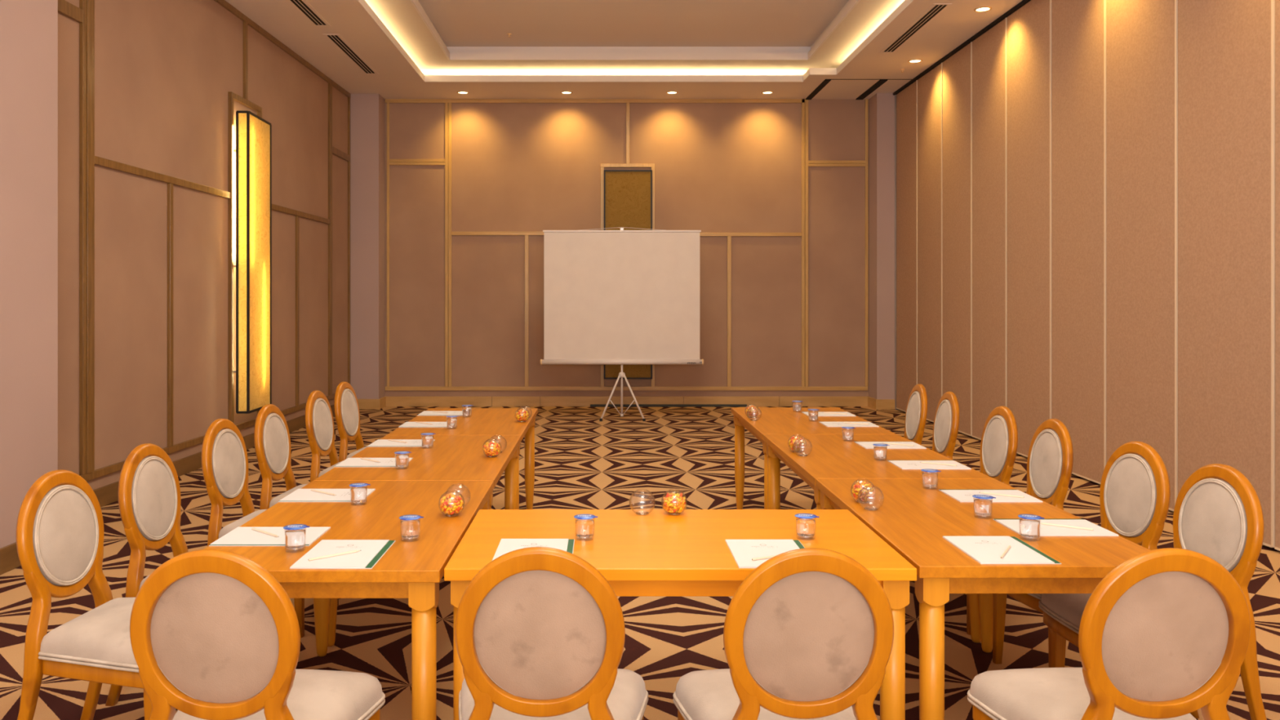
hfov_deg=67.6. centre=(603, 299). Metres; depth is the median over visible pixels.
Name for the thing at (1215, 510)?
cushion
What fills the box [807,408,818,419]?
cup
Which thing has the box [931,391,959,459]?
banquet chair
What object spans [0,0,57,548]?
wall
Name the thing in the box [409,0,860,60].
ceiling recess
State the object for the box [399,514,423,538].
cup
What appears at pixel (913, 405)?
cushion
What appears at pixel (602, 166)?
trim
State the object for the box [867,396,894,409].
baseboard
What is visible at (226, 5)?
trim
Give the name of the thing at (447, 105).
trim
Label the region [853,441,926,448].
notepad
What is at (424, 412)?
notepad
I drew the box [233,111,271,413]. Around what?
wall lamp
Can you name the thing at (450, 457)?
conference table
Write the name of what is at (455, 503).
candy
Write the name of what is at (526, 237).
trim
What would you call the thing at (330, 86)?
trim
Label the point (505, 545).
notepad
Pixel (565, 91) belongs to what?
recessed light
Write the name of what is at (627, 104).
trim
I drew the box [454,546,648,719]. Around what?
banquet chair
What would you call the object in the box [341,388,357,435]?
cushion
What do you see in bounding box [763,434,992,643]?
conference table
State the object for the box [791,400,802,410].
cup
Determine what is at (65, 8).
trim
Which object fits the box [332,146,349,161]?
trim
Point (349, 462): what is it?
notepad
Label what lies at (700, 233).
trim
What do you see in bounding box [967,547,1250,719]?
banquet chair
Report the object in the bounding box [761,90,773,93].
recessed light
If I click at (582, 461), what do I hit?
floor
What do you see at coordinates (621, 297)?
projection screen
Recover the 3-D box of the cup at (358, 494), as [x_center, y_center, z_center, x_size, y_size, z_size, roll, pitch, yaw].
[-0.952,0.756,3.716,0.074,0.076,0.074,0,0,30]
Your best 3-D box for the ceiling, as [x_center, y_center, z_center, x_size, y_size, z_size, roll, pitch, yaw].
[0.000,-3.134,5.185,9.200,0.462,17.570,0,0,0]
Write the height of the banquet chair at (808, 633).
0.967 m
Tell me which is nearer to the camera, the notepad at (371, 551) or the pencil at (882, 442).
the notepad at (371, 551)
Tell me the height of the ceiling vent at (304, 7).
0.009 m
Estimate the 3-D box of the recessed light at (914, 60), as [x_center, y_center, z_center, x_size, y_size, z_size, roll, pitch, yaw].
[3.800,-2.910,11.630,0.172,0.010,0.172,0,0,0]
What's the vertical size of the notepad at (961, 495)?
0.005 m
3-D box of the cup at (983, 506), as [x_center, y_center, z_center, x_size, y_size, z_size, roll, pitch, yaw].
[1.388,0.756,3.491,0.074,0.076,0.074,0,0,-26]
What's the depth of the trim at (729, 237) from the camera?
13.84 m
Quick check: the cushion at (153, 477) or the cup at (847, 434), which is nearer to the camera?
the cushion at (153, 477)
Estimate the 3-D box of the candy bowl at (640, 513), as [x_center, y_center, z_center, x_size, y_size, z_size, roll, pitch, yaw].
[0.144,0.750,3.547,0.097,0.089,0.097,0,0,0]
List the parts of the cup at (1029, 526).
foil lid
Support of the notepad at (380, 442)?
on the conference table at (450, 457)
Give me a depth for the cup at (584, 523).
3.15 m
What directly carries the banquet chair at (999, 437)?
on the floor
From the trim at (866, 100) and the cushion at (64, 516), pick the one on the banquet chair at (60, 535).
the cushion at (64, 516)
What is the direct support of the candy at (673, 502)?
in the candy bowl at (675, 513)
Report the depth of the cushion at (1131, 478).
3.85 m
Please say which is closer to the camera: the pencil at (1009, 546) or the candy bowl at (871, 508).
the pencil at (1009, 546)
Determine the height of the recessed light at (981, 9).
0.010 m
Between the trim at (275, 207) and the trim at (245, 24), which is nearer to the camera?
the trim at (245, 24)
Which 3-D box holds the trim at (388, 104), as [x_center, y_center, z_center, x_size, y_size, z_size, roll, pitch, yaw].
[-3.123,-0.801,13.856,0.035,4.117,0.028,0,0,0]
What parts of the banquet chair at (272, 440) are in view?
leg, frame, seat, leg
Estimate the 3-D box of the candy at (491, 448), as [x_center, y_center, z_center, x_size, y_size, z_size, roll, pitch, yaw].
[-0.563,0.753,4.841,0.086,0.077,0.084,0,0,31]
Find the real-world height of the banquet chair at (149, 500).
0.967 m
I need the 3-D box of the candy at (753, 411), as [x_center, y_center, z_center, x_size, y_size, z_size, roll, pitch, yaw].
[1.004,0.752,6.442,0.087,0.077,0.085,0,0,19]
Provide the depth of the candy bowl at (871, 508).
3.62 m
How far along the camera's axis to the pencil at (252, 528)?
3.23 m
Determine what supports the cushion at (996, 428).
on the banquet chair at (999, 437)
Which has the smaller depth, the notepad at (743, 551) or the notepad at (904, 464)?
the notepad at (743, 551)
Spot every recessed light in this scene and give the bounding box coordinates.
[457,90,469,93]
[560,90,572,93]
[666,90,678,93]
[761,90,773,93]
[907,58,922,62]
[973,6,991,12]
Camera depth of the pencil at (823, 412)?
6.62 m
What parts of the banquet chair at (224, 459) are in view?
leg, frame, seat, leg, leg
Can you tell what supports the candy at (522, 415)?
in the candy bowl
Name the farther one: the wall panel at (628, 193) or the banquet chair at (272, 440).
the wall panel at (628, 193)
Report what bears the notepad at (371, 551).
on the conference table at (411, 569)
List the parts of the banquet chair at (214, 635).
leg, panel, frame, seat, leg, seat frame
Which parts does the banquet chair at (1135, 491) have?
leg, seat frame, leg, leg, frame, leg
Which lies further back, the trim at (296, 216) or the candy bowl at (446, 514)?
the trim at (296, 216)
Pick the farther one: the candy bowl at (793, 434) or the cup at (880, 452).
the candy bowl at (793, 434)
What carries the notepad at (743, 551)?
on the conference table at (658, 553)
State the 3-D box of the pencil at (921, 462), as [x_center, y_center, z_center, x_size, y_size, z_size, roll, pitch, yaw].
[1.607,0.787,4.583,0.173,0.006,0.008,0,0,33]
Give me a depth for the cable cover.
13.79 m
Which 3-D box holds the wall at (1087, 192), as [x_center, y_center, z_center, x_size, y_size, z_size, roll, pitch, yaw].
[4.220,-0.835,5.185,0.280,4.760,17.570,0,0,0]
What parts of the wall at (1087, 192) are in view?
partition panel, partition panel, partition panel, partition panel, partition panel, partition panel, rail, partition panel, partition panel, rail, partition panel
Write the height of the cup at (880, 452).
0.076 m
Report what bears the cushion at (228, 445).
on the banquet chair at (224, 459)
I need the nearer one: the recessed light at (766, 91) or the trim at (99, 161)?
the trim at (99, 161)
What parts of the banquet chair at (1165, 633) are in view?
seat frame, seat, leg, frame, panel, leg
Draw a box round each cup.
[283,524,310,549]
[349,483,370,502]
[394,451,411,466]
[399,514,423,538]
[420,432,435,446]
[445,415,457,427]
[462,404,473,415]
[573,514,597,537]
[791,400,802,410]
[794,513,818,537]
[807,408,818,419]
[841,426,855,439]
[872,443,889,458]
[920,468,941,487]
[972,494,995,515]
[1017,514,1044,537]
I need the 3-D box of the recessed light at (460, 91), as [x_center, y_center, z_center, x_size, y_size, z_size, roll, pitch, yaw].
[-1.970,-2.910,13.400,0.172,0.010,0.172,0,0,0]
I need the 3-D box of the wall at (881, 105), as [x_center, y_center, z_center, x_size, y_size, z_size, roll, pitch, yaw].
[3.990,-0.695,13.685,0.270,4.480,0.470,0,0,0]
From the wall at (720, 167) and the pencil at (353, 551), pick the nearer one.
the pencil at (353, 551)
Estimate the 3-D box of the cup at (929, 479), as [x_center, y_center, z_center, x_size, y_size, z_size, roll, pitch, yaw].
[1.379,0.756,4.028,0.074,0.076,0.074,0,0,-26]
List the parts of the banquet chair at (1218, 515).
leg, seat frame, seat, leg, frame, leg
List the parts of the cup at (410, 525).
foil lid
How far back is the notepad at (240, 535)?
3.19 m
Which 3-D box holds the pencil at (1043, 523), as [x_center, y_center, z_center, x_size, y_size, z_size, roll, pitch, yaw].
[1.607,0.787,3.318,0.173,0.006,0.008,0,0,34]
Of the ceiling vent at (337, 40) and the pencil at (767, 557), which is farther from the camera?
the ceiling vent at (337, 40)
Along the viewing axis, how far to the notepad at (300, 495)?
3.85 m
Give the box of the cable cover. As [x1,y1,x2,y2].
[590,404,746,406]
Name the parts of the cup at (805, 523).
foil lid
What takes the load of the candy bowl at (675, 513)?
on the conference table at (658, 553)
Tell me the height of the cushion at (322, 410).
0.333 m
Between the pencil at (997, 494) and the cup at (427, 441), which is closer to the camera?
the pencil at (997, 494)
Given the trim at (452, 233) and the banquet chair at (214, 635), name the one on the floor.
the banquet chair at (214, 635)
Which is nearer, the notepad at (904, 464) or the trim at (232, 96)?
the notepad at (904, 464)
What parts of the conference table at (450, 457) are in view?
leg, leg, leg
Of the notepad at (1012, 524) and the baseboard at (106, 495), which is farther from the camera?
the baseboard at (106, 495)
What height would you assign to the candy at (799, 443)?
0.077 m
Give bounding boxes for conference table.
[203,480,493,719]
[314,435,521,646]
[386,408,537,509]
[444,509,916,719]
[731,407,896,509]
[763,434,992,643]
[815,478,1149,719]
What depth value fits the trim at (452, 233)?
13.84 m
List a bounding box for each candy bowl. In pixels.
[438,490,465,516]
[482,438,501,457]
[629,489,655,515]
[661,489,687,515]
[787,434,806,452]
[792,437,812,456]
[850,478,874,503]
[857,484,883,511]
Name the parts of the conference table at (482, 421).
leg, leg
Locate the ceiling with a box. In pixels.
[225,0,1022,99]
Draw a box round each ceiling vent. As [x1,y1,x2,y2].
[286,0,330,26]
[323,34,378,74]
[879,3,951,53]
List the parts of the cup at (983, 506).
foil lid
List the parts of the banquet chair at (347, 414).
leg, frame, seat, leg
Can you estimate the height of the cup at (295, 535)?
0.076 m
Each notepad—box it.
[208,526,330,546]
[278,488,375,502]
[289,539,395,568]
[334,457,413,466]
[368,439,435,446]
[398,422,449,427]
[417,410,462,415]
[492,538,574,560]
[724,539,804,568]
[801,411,855,416]
[818,421,879,426]
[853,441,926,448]
[887,460,971,469]
[938,489,1042,502]
[942,536,1061,564]
[993,519,1118,536]
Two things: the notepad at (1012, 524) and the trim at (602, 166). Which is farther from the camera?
the trim at (602, 166)
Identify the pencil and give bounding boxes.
[251,527,279,537]
[308,550,360,560]
[311,488,336,495]
[360,457,379,462]
[387,439,407,443]
[751,555,776,560]
[822,412,847,414]
[842,422,868,425]
[882,442,914,446]
[920,462,956,466]
[979,492,1024,497]
[1000,545,1010,558]
[1040,522,1093,530]
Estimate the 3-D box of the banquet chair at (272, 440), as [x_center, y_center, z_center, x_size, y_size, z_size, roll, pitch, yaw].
[-1.597,1.062,5.274,0.608,0.967,0.541,0,0,4]
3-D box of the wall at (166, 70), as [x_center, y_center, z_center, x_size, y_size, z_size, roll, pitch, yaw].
[-3.908,-0.835,5.185,0.200,4.760,17.580,0,0,1]
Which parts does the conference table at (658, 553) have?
leg, leg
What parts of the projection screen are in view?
leg, cord, casing, leg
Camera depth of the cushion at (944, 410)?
5.97 m
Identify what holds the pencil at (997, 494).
on the notepad at (961, 495)
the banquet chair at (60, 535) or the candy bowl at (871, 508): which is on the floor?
the banquet chair at (60, 535)
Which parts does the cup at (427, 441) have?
foil lid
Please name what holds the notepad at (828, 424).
on the conference table at (773, 420)
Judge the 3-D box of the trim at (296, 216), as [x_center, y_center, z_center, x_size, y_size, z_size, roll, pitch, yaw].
[-3.640,0.129,11.350,0.029,2.257,0.056,0,0,0]
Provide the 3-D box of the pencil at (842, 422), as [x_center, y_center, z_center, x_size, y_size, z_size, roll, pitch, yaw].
[1.607,0.787,6.083,0.173,0.006,0.007,0,0,35]
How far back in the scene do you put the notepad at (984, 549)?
3.01 m
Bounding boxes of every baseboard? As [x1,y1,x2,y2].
[0,542,20,574]
[93,404,334,507]
[357,396,867,408]
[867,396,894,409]
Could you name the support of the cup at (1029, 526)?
on the conference table at (913, 518)
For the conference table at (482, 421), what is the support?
on the floor
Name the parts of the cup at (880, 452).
foil lid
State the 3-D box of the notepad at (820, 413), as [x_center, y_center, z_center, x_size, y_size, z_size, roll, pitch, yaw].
[1.565,0.792,6.645,0.324,0.005,0.243,0,0,0]
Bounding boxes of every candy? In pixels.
[440,493,463,515]
[483,440,501,456]
[515,408,528,421]
[662,493,685,512]
[745,405,758,417]
[788,435,805,451]
[852,481,875,501]
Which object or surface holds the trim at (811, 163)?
attached to the wall at (720, 167)
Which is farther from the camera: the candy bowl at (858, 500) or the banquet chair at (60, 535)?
the candy bowl at (858, 500)
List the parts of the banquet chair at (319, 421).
leg, frame, seat, leg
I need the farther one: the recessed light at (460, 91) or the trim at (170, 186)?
the recessed light at (460, 91)
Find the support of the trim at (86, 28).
attached to the wall at (166, 70)
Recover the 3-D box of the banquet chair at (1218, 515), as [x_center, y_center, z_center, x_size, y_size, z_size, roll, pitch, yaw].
[1.917,1.062,3.330,0.608,0.967,0.541,0,0,-5]
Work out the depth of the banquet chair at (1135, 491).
3.85 m
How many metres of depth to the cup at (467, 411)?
6.49 m
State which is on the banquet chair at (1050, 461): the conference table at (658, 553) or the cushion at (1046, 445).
the cushion at (1046, 445)
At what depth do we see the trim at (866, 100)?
13.84 m
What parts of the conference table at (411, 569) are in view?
leg, leg, leg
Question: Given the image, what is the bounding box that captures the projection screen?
[540,226,703,421]
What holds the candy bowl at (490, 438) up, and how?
on the conference table at (450, 457)
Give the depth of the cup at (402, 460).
4.48 m
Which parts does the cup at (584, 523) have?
foil lid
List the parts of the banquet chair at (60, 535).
leg, frame, seat, seat frame, leg, leg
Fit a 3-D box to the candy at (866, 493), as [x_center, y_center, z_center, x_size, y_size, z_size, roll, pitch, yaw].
[1.022,0.752,3.751,0.087,0.077,0.088,0,0,34]
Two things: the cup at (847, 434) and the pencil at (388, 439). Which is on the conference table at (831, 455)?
the cup at (847, 434)
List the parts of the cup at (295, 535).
foil lid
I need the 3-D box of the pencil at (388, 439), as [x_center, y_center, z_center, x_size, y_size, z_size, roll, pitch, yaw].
[-1.143,0.787,5.313,0.173,0.006,0.007,0,0,40]
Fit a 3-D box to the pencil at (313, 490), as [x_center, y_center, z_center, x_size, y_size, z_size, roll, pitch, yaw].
[-1.143,0.787,3.900,0.173,0.006,0.008,0,0,39]
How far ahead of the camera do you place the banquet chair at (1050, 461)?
4.56 m
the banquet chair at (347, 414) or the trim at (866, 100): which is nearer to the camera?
the banquet chair at (347, 414)
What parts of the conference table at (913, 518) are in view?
leg, leg, leg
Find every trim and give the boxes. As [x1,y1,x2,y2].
[57,0,82,22]
[79,0,94,475]
[80,393,334,481]
[94,155,231,198]
[167,182,173,446]
[213,0,351,97]
[227,91,262,422]
[243,21,248,100]
[271,204,329,223]
[295,215,298,405]
[328,83,332,395]
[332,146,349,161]
[347,97,350,384]
[385,98,804,102]
[385,386,867,390]
[386,102,389,386]
[389,159,444,164]
[444,102,451,386]
[451,231,543,235]
[524,235,528,386]
[600,164,654,386]
[626,102,629,164]
[699,232,801,235]
[727,235,731,386]
[801,98,808,386]
[808,160,865,166]
[865,98,867,386]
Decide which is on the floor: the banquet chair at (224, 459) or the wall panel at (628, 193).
the banquet chair at (224, 459)
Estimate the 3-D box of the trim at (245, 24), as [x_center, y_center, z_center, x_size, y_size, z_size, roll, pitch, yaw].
[-3.678,-2.455,9.809,0.029,0.800,0.060,0,0,0]
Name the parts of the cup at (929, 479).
foil lid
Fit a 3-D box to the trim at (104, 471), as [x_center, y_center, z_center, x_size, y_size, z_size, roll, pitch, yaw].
[-3.681,1.285,9.715,0.028,0.056,7.573,0,0,1]
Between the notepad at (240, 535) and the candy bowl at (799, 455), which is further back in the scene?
the candy bowl at (799, 455)
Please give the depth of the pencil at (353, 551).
2.94 m
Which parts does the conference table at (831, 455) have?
leg, leg, leg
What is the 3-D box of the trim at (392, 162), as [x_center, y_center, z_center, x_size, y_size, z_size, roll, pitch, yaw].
[-2.701,-2.000,13.854,0.808,0.086,0.032,0,0,0]
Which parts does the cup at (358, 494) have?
foil lid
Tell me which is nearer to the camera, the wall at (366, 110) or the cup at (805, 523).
the cup at (805, 523)
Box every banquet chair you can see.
[15,469,152,719]
[105,443,187,706]
[129,549,385,719]
[201,418,338,637]
[253,404,306,509]
[305,390,343,482]
[333,381,368,462]
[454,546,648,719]
[672,547,893,719]
[903,383,927,445]
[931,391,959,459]
[966,418,1073,635]
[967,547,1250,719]
[979,405,1017,485]
[992,441,1170,667]
[1038,463,1266,719]
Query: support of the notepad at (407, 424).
on the conference table at (482, 421)
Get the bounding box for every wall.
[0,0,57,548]
[57,0,347,489]
[350,93,384,399]
[384,99,868,406]
[868,93,894,399]
[893,0,1279,551]
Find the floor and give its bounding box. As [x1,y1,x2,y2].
[0,406,1279,719]
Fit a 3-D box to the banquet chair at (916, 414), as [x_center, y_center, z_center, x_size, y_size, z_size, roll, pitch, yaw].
[1.917,1.062,6.577,0.607,0.967,0.541,0,0,3]
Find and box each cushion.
[32,484,95,585]
[131,456,174,540]
[212,429,244,497]
[262,413,287,473]
[312,398,331,450]
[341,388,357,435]
[906,391,920,439]
[935,400,951,452]
[983,415,1008,476]
[1031,429,1062,497]
[1106,453,1156,536]
[1182,478,1247,572]
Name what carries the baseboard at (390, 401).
attached to the wall at (720, 167)
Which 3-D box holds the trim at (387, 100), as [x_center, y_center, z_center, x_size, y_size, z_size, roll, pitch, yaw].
[-0.117,-2.888,13.856,6.095,0.055,0.028,0,0,0]
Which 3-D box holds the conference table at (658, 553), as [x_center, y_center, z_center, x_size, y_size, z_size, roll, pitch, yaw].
[0.229,1.170,3.224,1.400,0.750,0.800,0,0,0]
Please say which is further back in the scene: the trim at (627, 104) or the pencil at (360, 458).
the trim at (627, 104)
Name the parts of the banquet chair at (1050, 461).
leg, leg, frame, leg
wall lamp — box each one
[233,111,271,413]
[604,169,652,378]
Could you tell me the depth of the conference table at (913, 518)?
3.10 m
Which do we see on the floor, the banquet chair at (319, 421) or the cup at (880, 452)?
the banquet chair at (319, 421)
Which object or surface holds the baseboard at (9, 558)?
attached to the wall at (28, 28)
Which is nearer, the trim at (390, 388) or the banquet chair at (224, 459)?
the banquet chair at (224, 459)
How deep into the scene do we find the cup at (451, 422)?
5.88 m
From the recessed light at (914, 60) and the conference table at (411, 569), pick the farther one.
the recessed light at (914, 60)
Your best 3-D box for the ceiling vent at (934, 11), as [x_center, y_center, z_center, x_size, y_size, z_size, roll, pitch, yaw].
[3.340,-2.910,10.320,0.180,0.009,1.860,0,0,0]
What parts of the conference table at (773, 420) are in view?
leg, leg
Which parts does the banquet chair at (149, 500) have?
leg, seat, frame, leg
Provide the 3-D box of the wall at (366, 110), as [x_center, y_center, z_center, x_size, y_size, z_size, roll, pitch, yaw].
[-3.462,-0.695,13.710,0.575,4.480,0.420,0,0,0]
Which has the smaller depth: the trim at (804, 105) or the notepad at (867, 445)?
the notepad at (867, 445)
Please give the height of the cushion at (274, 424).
0.333 m
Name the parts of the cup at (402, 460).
foil lid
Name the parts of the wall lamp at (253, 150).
lamp shade, lamp shade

